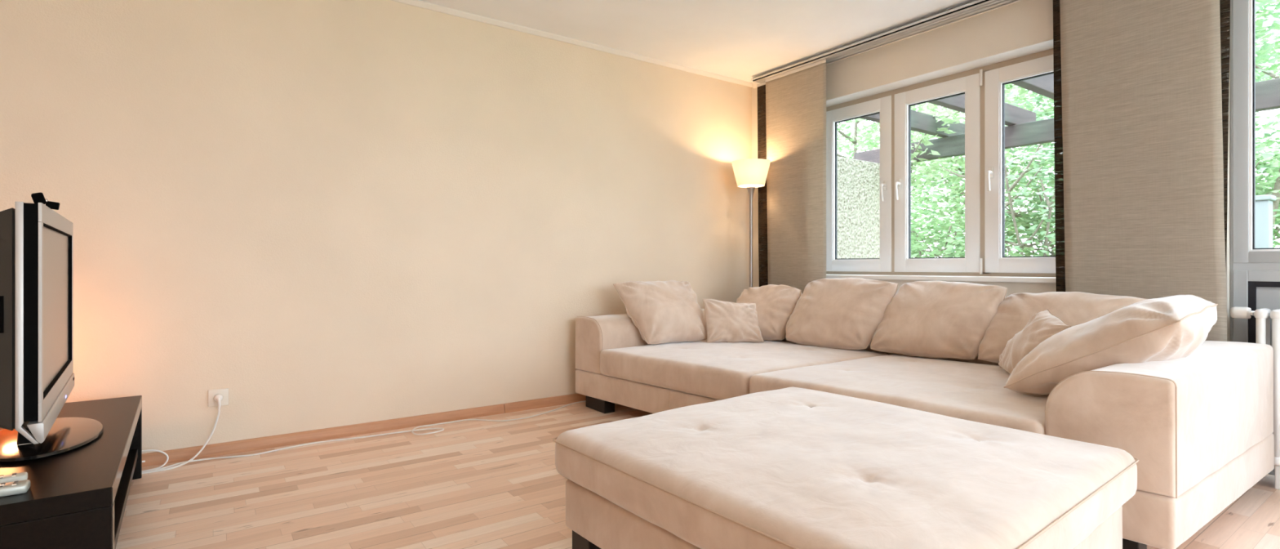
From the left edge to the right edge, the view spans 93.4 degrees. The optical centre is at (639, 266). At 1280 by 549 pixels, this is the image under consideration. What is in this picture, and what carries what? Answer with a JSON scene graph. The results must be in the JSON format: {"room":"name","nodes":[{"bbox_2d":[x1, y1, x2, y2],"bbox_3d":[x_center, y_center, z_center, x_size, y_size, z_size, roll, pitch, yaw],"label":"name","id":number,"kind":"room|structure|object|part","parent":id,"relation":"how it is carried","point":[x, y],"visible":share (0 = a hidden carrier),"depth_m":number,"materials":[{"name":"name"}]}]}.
{"room":"living room","nodes":[
{"label":"living room","id":0,"kind":"room"},
{"bbox_2d":[0,0,751,453],"bbox_3d":[-1.699,-0.310,3.418,6.770,2.500,0.200,0,0,-35],"label":"wall","id":1,"kind":"structure","parent":0,"point":[322,214],"depth_m":3.34,"materials":[{"name":"paint"}]},
{"bbox_2d":[208,387,228,406],"bbox_3d":[-2.103,0.653,3.010,0.084,0.084,0.024,0,0,-35],"label":"wall socket","id":2,"kind":"object","parent":1,"relation":"attached to","point":[224,392],"visible":0.77,"depth_m":3.00,"materials":[{"name":"beige plastic"}]},
{"bbox_2d":[142,393,586,466],"bbox_3d":[-1.638,0.911,3.328,6.366,0.058,0.018,0,0,-35],"label":"baseboard","id":3,"kind":"structure","parent":1,"relation":"attached to","point":[153,458],"depth_m":3.33,"materials":[{"name":"brown wood"}]},
{"bbox_2d":[390,0,752,87],"bbox_3d":[-1.635,-1.546,3.324,6.366,0.028,0.028,0,0,-35],"label":"trim","id":4,"kind":"structure","parent":1,"relation":"attached to","point":[418,3],"depth_m":4.10,"materials":[{"name":"white paint"}]},
{"bbox_2d":[418,0,974,82],"bbox_3d":[0.284,-1.685,0.612,6.770,0.250,7.072,0,0,-35],"label":"ceiling","id":5,"kind":"structure","parent":0,"point":[744,40],"depth_m":3.86,"materials":[{"name":"paint"}]},
{"bbox_2d":[751,0,1017,84],"bbox_3d":[2.737,-1.533,2.482,0.143,0.054,6.135,0,0,-35],"label":"track","id":6,"kind":"object","parent":5,"relation":"attached to","point":[975,6],"visible":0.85,"depth_m":3.92,"materials":[{"name":"silver metal"}]},
{"bbox_2d":[756,81,768,286],"bbox_3d":[1.142,-0.310,4.779,0.010,2.410,0.578,0,0,-35],"label":"curtain","id":7,"kind":"object","parent":6,"relation":"hanging from","point":[762,126],"visible":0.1,"depth_m":4.96,"materials":[{"name":"black fabric"}]},
{"bbox_2d":[764,58,826,293],"bbox_3d":[1.188,-0.315,4.641,0.010,2.400,0.592,0,0,-35],"label":"curtain","id":8,"kind":"object","parent":6,"relation":"hanging from","point":[796,99],"visible":0.67,"depth_m":4.62,"materials":[{"name":"beige fabric"}]},
{"bbox_2d":[1053,0,1230,291],"bbox_3d":[2.425,-0.310,2.964,0.010,2.410,0.699,0,0,-35],"label":"curtain","id":9,"kind":"object","parent":6,"relation":"hanging from","point":[1224,5],"visible":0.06,"depth_m":3.21,"materials":[{"name":"black fabric"}]},
{"bbox_2d":[1059,0,1226,341],"bbox_3d":[2.405,-0.315,2.920,0.010,2.400,0.655,0,0,-35],"label":"curtain","id":10,"kind":"object","parent":6,"relation":"hanging from","point":[1142,130],"visible":0.53,"depth_m":2.89,"materials":[{"name":"beige fabric"}]},
{"bbox_2d":[115,401,1279,548],"bbox_3d":[0.284,1.000,0.612,6.770,0.120,7.072,0,0,-35],"label":"floor","id":11,"kind":"structure","parent":0,"point":[466,484],"depth_m":2.47,"materials":[{"name":"brown wood"}]},
{"bbox_2d":[0,395,142,548],"bbox_3d":[-2.034,0.760,1.986,0.550,0.360,1.415,0,0,-37],"label":"tv stand","id":12,"kind":"object","parent":11,"relation":"on","point":[77,498],"visible":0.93,"depth_m":1.63,"materials":[{"name":"black laminate"}]},
{"bbox_2d":[0,471,27,483],"bbox_3d":[-1.725,0.568,1.566,0.190,0.024,0.045,0,0,-43],"label":"remote control","id":13,"kind":"object","parent":12,"relation":"on","point":[13,477],"visible":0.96,"depth_m":1.60,"materials":[{"name":"grey"}]},
{"bbox_2d":[0,479,30,496],"bbox_3d":[-1.657,0.567,1.504,0.190,0.026,0.050,0,0,-37],"label":"remote control","id":14,"kind":"object","parent":12,"relation":"on","point":[17,486],"visible":1,"depth_m":1.53,"materials":[{"name":"silver metal"}]},
{"bbox_2d":[0,201,103,462],"bbox_3d":[-2.003,0.203,2.020,0.310,0.755,1.012,0,0,-40],"label":"television","id":15,"kind":"object","parent":12,"relation":"on","point":[37,375],"visible":1,"depth_m":1.66,"materials":[{"name":"black plastic"}]},
{"bbox_3d":[-1.675,0.156,1.650,0.046,0.662,0.020,0,0,-40],"label":"trim","id":16,"kind":"part","parent":15,"relation":"part of","materials":[{"name":"silver metal"}]},
{"bbox_2d":[31,191,59,209],"bbox_3d":[-1.789,-0.191,1.815,0.061,0.060,0.033,0,0,-40],"label":"webcam","id":17,"kind":"object","parent":15,"relation":"attached to","point":[37,197],"visible":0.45,"depth_m":1.80,"materials":[{"name":"black plastic"}]},
{"bbox_3d":[-1.623,0.785,1.442,0.548,0.309,0.050,0,0,-37],"label":"panel","id":18,"kind":"part","parent":12,"relation":"part of","materials":[{"name":"black laminate"}]},
{"bbox_2d":[114,448,137,548],"bbox_3d":[-2.035,0.823,1.986,0.528,0.035,1.315,0,0,-37],"label":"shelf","id":19,"kind":"object","parent":12,"relation":"attached to","point":[122,491],"depth_m":2.18,"materials":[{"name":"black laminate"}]},
{"bbox_3d":[-2.447,0.785,2.530,0.548,0.309,0.050,0,0,-37],"label":"panel","id":20,"kind":"part","parent":12,"relation":"part of","materials":[{"name":"black laminate"}]},
{"bbox_2d":[142,448,168,471],"bbox_3d":[-2.342,0.887,2.731,0.329,0.102,0.081,0,0,-35],"label":"cable","id":21,"kind":"object","parent":11,"relation":"on","point":[147,450],"visible":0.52,"depth_m":2.81,"materials":[{"name":"white plastic"}]},
{"bbox_2d":[142,393,222,473],"bbox_3d":[-2.289,0.787,2.759,0.642,0.303,0.120,0,0,-40],"label":"power cable","id":22,"kind":"object","parent":11,"relation":"on","point":[218,397],"visible":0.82,"depth_m":2.92,"materials":[{"name":"white plastic"}]},
{"bbox_2d":[142,400,586,471],"bbox_3d":[-1.350,0.930,3.343,2.751,0.018,0.222,0,0,-36],"label":"cable","id":23,"kind":"object","parent":11,"relation":"on","point":[442,428],"visible":0.88,"depth_m":3.33,"materials":[{"name":"white plastic"}]},
{"bbox_2d":[731,158,770,287],"bbox_3d":[0.878,0.058,4.778,0.304,1.765,0.304,0,0,-35],"label":"floor lamp","id":24,"kind":"object","parent":11,"relation":"on","point":[750,174],"visible":0.73,"depth_m":4.69,"materials":[{"name":"silver metal"}]},
{"bbox_3d":[0.878,-0.730,4.778,0.304,0.190,0.304,0,0,-35],"label":"lamp shade","id":25,"kind":"part","parent":24,"relation":"part of","materials":[{"name":"white"}]},
{"bbox_2d":[552,386,1138,548],"bbox_3d":[0.590,0.730,1.882,1.270,0.420,1.270,0,0,-38],"label":"ottoman","id":26,"kind":"object","parent":11,"relation":"on","point":[788,467],"visible":1,"depth_m":1.60,"materials":[{"name":"beige fabric"}]},
{"bbox_2d":[575,308,1274,548],"bbox_3d":[1.100,0.629,3.284,1.339,0.621,3.189,0,0,-41],"label":"sofa","id":27,"kind":"object","parent":11,"relation":"on","point":[1198,426],"visible":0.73,"depth_m":2.29,"materials":[{"name":"beige fabric"}]},
{"bbox_3d":[0.193,0.507,4.336,1.357,0.365,0.290,0,0,-35],"label":"armrest","id":28,"kind":"part","parent":27,"relation":"part of","materials":[{"name":"beige fabric"}]},
{"bbox_2d":[613,280,706,344],"bbox_3d":[0.179,0.310,4.105,0.661,0.422,0.375,0,0,-35],"label":"throw pillow","id":29,"kind":"object","parent":27,"relation":"on","point":[669,311],"visible":1,"depth_m":4.00,"materials":[{"name":"beige fabric"}]},
{"bbox_2d":[702,298,764,342],"bbox_3d":[0.625,0.367,4.095,0.405,0.294,0.182,0,0,-11],"label":"throw pillow","id":30,"kind":"object","parent":27,"relation":"on","point":[726,321],"visible":1,"depth_m":4.05,"materials":[{"name":"beige fabric"}]},
{"bbox_2d":[600,338,888,399],"bbox_3d":[0.630,0.600,3.755,1.371,0.180,1.181,0,0,-35],"label":"seat cushion","id":31,"kind":"object","parent":27,"relation":"on","point":[700,370],"depth_m":3.47,"materials":[{"name":"beige fabric"}]},
{"bbox_2d":[736,284,801,341],"bbox_3d":[0.864,0.325,4.252,0.330,0.395,0.509,0,0,-35],"label":"cushion","id":32,"kind":"object","parent":27,"relation":"on","point":[775,304],"visible":0.66,"depth_m":4.11,"materials":[{"name":"beige fabric"}]},
{"bbox_2d":[785,277,898,350],"bbox_3d":[1.265,0.298,3.844,0.337,0.450,0.673,0,0,-35],"label":"cushion","id":33,"kind":"object","parent":27,"relation":"on","point":[846,313],"visible":0.98,"depth_m":3.75,"materials":[{"name":"beige fabric"}]},
{"bbox_3d":[1.595,0.504,3.670,0.086,0.371,2.565,0,0,-41],"label":"backrest","id":34,"kind":"part","parent":27,"relation":"part of","materials":[{"name":"beige fabric"}]},
{"bbox_2d":[749,353,1048,434],"bbox_3d":[1.441,0.600,2.839,1.362,0.180,1.251,0,0,-35],"label":"seat cushion","id":35,"kind":"object","parent":27,"relation":"on","point":[970,389],"depth_m":2.65,"materials":[{"name":"beige fabric"}]},
{"bbox_2d":[870,280,1007,359],"bbox_3d":[1.675,0.303,3.434,0.307,0.439,0.683,0,0,-35],"label":"cushion","id":36,"kind":"object","parent":27,"relation":"on","point":[939,319],"visible":0.93,"depth_m":3.34,"materials":[{"name":"beige fabric"}]},
{"bbox_2d":[998,308,1071,373],"bbox_3d":[1.774,0.352,2.750,0.183,0.319,0.592,0,0,6],"label":"throw pillow","id":37,"kind":"object","parent":27,"relation":"on","point":[1042,325],"visible":0.66,"depth_m":2.67,"materials":[{"name":"beige fabric"}]},
{"bbox_2d":[977,291,1147,363],"bbox_3d":[2.075,0.324,2.999,0.275,0.397,0.697,0,0,-35],"label":"cushion","id":38,"kind":"object","parent":27,"relation":"on","point":[1013,313],"visible":0.51,"depth_m":3.04,"materials":[{"name":"beige fabric"}]},
{"bbox_2d":[1004,294,1217,395],"bbox_3d":[1.862,0.316,2.381,0.670,0.412,0.564,0,0,-35],"label":"throw pillow","id":39,"kind":"object","parent":27,"relation":"on","point":[1172,326],"visible":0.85,"depth_m":2.17,"materials":[{"name":"beige fabric"}]},
{"bbox_3d":[2.008,0.507,2.280,1.327,0.366,0.349,0,0,-35],"label":"armrest","id":40,"kind":"part","parent":27,"relation":"part of","materials":[{"name":"beige fabric"}]},
{"bbox_2d":[1230,306,1279,489],"bbox_3d":[2.874,0.559,2.345,0.120,0.761,0.844,0,0,-35],"label":"radiator","id":41,"kind":"object","parent":11,"relation":"on","point":[1263,315],"visible":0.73,"depth_m":2.54,"materials":[{"name":"white metal"}]},
{"bbox_3d":[2.649,0.205,2.662,0.052,0.052,0.066,0,0,-35],"label":"thermostat knob","id":42,"kind":"part","parent":41,"relation":"part of","materials":[{"name":"white plastic"}]},
{"bbox_2d":[751,0,1230,341],"bbox_3d":[2.965,-0.310,2.507,0.204,2.500,6.672,0,0,-35],"label":"wall","id":43,"kind":"structure","parent":0,"point":[1023,23],"depth_m":3.76,"materials":[{"name":"paint"}]},
{"bbox_2d":[751,0,1022,88],"bbox_3d":[2.878,-1.538,2.428,0.028,0.045,6.644,0,0,-35],"label":"trim","id":44,"kind":"structure","parent":43,"relation":"attached to","point":[754,85],"depth_m":3.91,"materials":[{"name":"white paint"}]},
{"bbox_2d":[826,38,1053,106],"bbox_3d":[1.918,-0.599,3.951,0.157,1.322,1.980,0,0,-35],"label":"trim","id":45,"kind":"structure","parent":43,"relation":"attached to","point":[1048,44],"depth_m":3.86,"materials":[{"name":"white plastic"}]},
{"bbox_2d":[826,48,1056,283],"bbox_3d":[1.925,-0.579,3.957,0.239,1.342,2.020,0,0,-35],"label":"window","id":46,"kind":"structure","parent":43,"relation":"in","point":[984,260],"depth_m":3.90,"materials":[{"name":"beige plastic"}]},
{"bbox_3d":[1.633,-0.585,4.526,0.060,1.250,0.583,0,0,-35],"label":"sash frame","id":47,"kind":"part","parent":46,"relation":"part of","materials":[{"name":"white plastic"}]},
{"bbox_3d":[1.727,-0.534,4.289,0.058,0.151,0.026,0,0,-35],"label":"handle","id":48,"kind":"part","parent":46,"relation":"part of","materials":[{"name":"white plastic"}]},
{"bbox_3d":[1.791,-0.534,4.199,0.058,0.151,0.026,0,0,-35],"label":"handle","id":49,"kind":"part","parent":46,"relation":"part of","materials":[{"name":"white plastic"}]},
{"bbox_3d":[1.982,-0.585,4.031,0.060,1.250,0.580,0,0,-35],"label":"sash frame","id":50,"kind":"part","parent":46,"relation":"part of","materials":[{"name":"white plastic"}]},
{"bbox_3d":[1.909,0.077,3.945,0.199,0.030,2.020,0,0,-35],"label":"sill","id":51,"kind":"part","parent":46,"relation":"part of","materials":[{"name":"white"}]},
{"bbox_3d":[2.143,-0.534,3.700,0.058,0.151,0.026,0,0,-35],"label":"handle","id":52,"kind":"part","parent":46,"relation":"part of","materials":[{"name":"white plastic"}]},
{"bbox_3d":[2.338,-0.585,3.527,0.060,1.250,0.593,0,0,-35],"label":"sash frame","id":53,"kind":"part","parent":46,"relation":"part of","materials":[{"name":"white plastic"}]},
{"bbox_2d":[1230,0,1279,475],"bbox_3d":[3.063,-0.250,2.379,0.150,2.340,1.050,0,0,-35],"label":"window","id":54,"kind":"structure","parent":43,"relation":"in","point":[1255,273],"depth_m":2.72,"materials":[{"name":"grey paint"}]},
{"bbox_3d":[3.027,-0.708,2.353,0.060,1.385,1.026,0,0,-35],"label":"sash frame","id":55,"kind":"part","parent":54,"relation":"part of","materials":[{"name":"grey paint"}]},
{"bbox_3d":[3.027,0.459,2.353,0.060,0.882,1.026,0,0,-35],"label":"panel frame","id":56,"kind":"part","parent":54,"relation":"part of","materials":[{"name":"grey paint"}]},
{"bbox_3d":[3.023,0.460,2.351,0.019,0.780,0.930,0,0,-35],"label":"panel","id":57,"kind":"part","parent":54,"relation":"part of","materials":[{"name":"grey paint"}]},
{"label":"outside","id":58,"kind":"structure","parent":0,"visible":0},
{"bbox_3d":[12.206,1.195,0.055,60.000,0.190,66.000,0,0,-35],"label":"ground","id":59,"kind":"structure","parent":58,"visible":0},
{"bbox_2d":[837,103,964,244],"bbox_3d":[3.717,-1.736,10.738,3.978,5.702,3.622,0,0,-13],"label":"tree","id":60,"kind":"object","parent":59,"relation":"on","point":[857,131],"visible":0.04,"depth_m":10.42,"materials":[{"name":"green plant"}]},
{"bbox_2d":[837,83,1053,257],"bbox_3d":[6.881,-2.467,13.205,6.594,7.163,5.221,0,0,-35],"label":"tree","id":61,"kind":"object","parent":59,"relation":"on","point":[873,132],"visible":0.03,"depth_m":12.76,"materials":[{"name":"green plant"}]},
{"bbox_2d":[877,83,1054,257],"bbox_3d":[5.275,-1.631,9.391,4.009,5.491,3.733,0,0,-35],"label":"tree","id":62,"kind":"object","parent":59,"relation":"on","point":[1022,92],"visible":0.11,"depth_m":8.93,"materials":[{"name":"green plant"}]},
{"bbox_2d":[911,180,1028,257],"bbox_3d":[4.112,-0.024,8.229,2.192,2.355,2.176,0,0,-5],"label":"shrub","id":63,"kind":"object","parent":59,"relation":"on","point":[948,246],"visible":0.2,"depth_m":8.06,"materials":[{"name":"green plant"}]},
{"bbox_2d":[915,85,1064,257],"bbox_3d":[5.036,-0.867,7.626,2.922,3.962,2.491,0,0,41],"label":"tree","id":64,"kind":"object","parent":59,"relation":"on","point":[1047,155],"visible":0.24,"depth_m":7.45,"materials":[{"name":"green plant"}]},
{"bbox_2d":[942,159,1055,257],"bbox_3d":[5.785,-0.147,8.529,3.119,2.687,2.562,0,0,-35],"label":"shrub","id":65,"kind":"object","parent":59,"relation":"on","point":[1038,235],"visible":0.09,"depth_m":8.24,"materials":[{"name":"green plant"}]},
{"bbox_2d":[1004,0,1279,254],"bbox_3d":[6.703,-1.641,8.272,3.691,5.511,3.195,0,0,11],"label":"tree","id":66,"kind":"object","parent":59,"relation":"on","point":[1260,24],"visible":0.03,"depth_m":7.95,"materials":[{"name":"green plant"}]},
{"bbox_2d":[1005,0,1279,245],"bbox_3d":[7.020,-1.845,6.941,3.786,5.931,4.514,0,0,-35],"label":"tree","id":67,"kind":"object","parent":59,"relation":"on","point":[1268,24],"visible":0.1,"depth_m":6.92,"materials":[{"name":"green plant"}]},
{"bbox_2d":[1044,0,1279,247],"bbox_3d":[9.698,-2.461,9.304,5.797,7.152,5.474,0,0,26],"label":"tree","id":68,"kind":"object","parent":59,"relation":"on","point":[1274,68],"visible":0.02,"depth_m":9.02,"materials":[{"name":"green plant"}]},
{"bbox_2d":[1255,194,1275,248],"bbox_3d":[6.086,0.225,5.942,0.220,1.830,0.220,0,0,-35],"label":"pillar","id":69,"kind":"structure","parent":59,"relation":"on","point":[1264,203],"depth_m":5.85,"materials":[{"name":"white paint"}]},
{"bbox_2d":[1255,120,1279,247],"bbox_3d":[7.695,-0.294,7.528,2.876,3.020,2.607,0,0,-4],"label":"shrub","id":70,"kind":"object","parent":59,"relation":"on","point":[1273,171],"visible":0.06,"depth_m":6.96,"materials":[{"name":"green plant"}]},
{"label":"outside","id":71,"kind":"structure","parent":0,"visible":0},
{"bbox_3d":[0.250,1.130,-1.047,15.200,0.120,26.000,0,0,-35],"label":"ground","id":72,"kind":"structure","parent":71,"visible":0},
{"bbox_2d":[837,155,879,258],"bbox_3d":[1.966,-0.020,6.496,2.730,2.320,0.220,0,0,-35],"label":"wall","id":73,"kind":"structure","parent":72,"relation":"on","point":[858,180],"depth_m":6.67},
{"bbox_2d":[854,73,1279,163],"bbox_3d":[4.444,-0.220,3.172,2.920,2.720,9.050,0,0,-35],"label":"pergola","id":74,"kind":"object","parent":72,"relation":"on","point":[1022,129],"visible":0.21,"depth_m":5.91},
{"bbox_2d":[911,108,964,186],"bbox_3d":[3.147,-1.153,6.504,0.491,1.192,1.210,0,0,-35],"label":"climbing vine","id":75,"kind":"object","parent":74,"relation":"hanging from","point":[926,142],"visible":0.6,"depth_m":6.54,"materials":[{"name":"green plant"}]}
]}

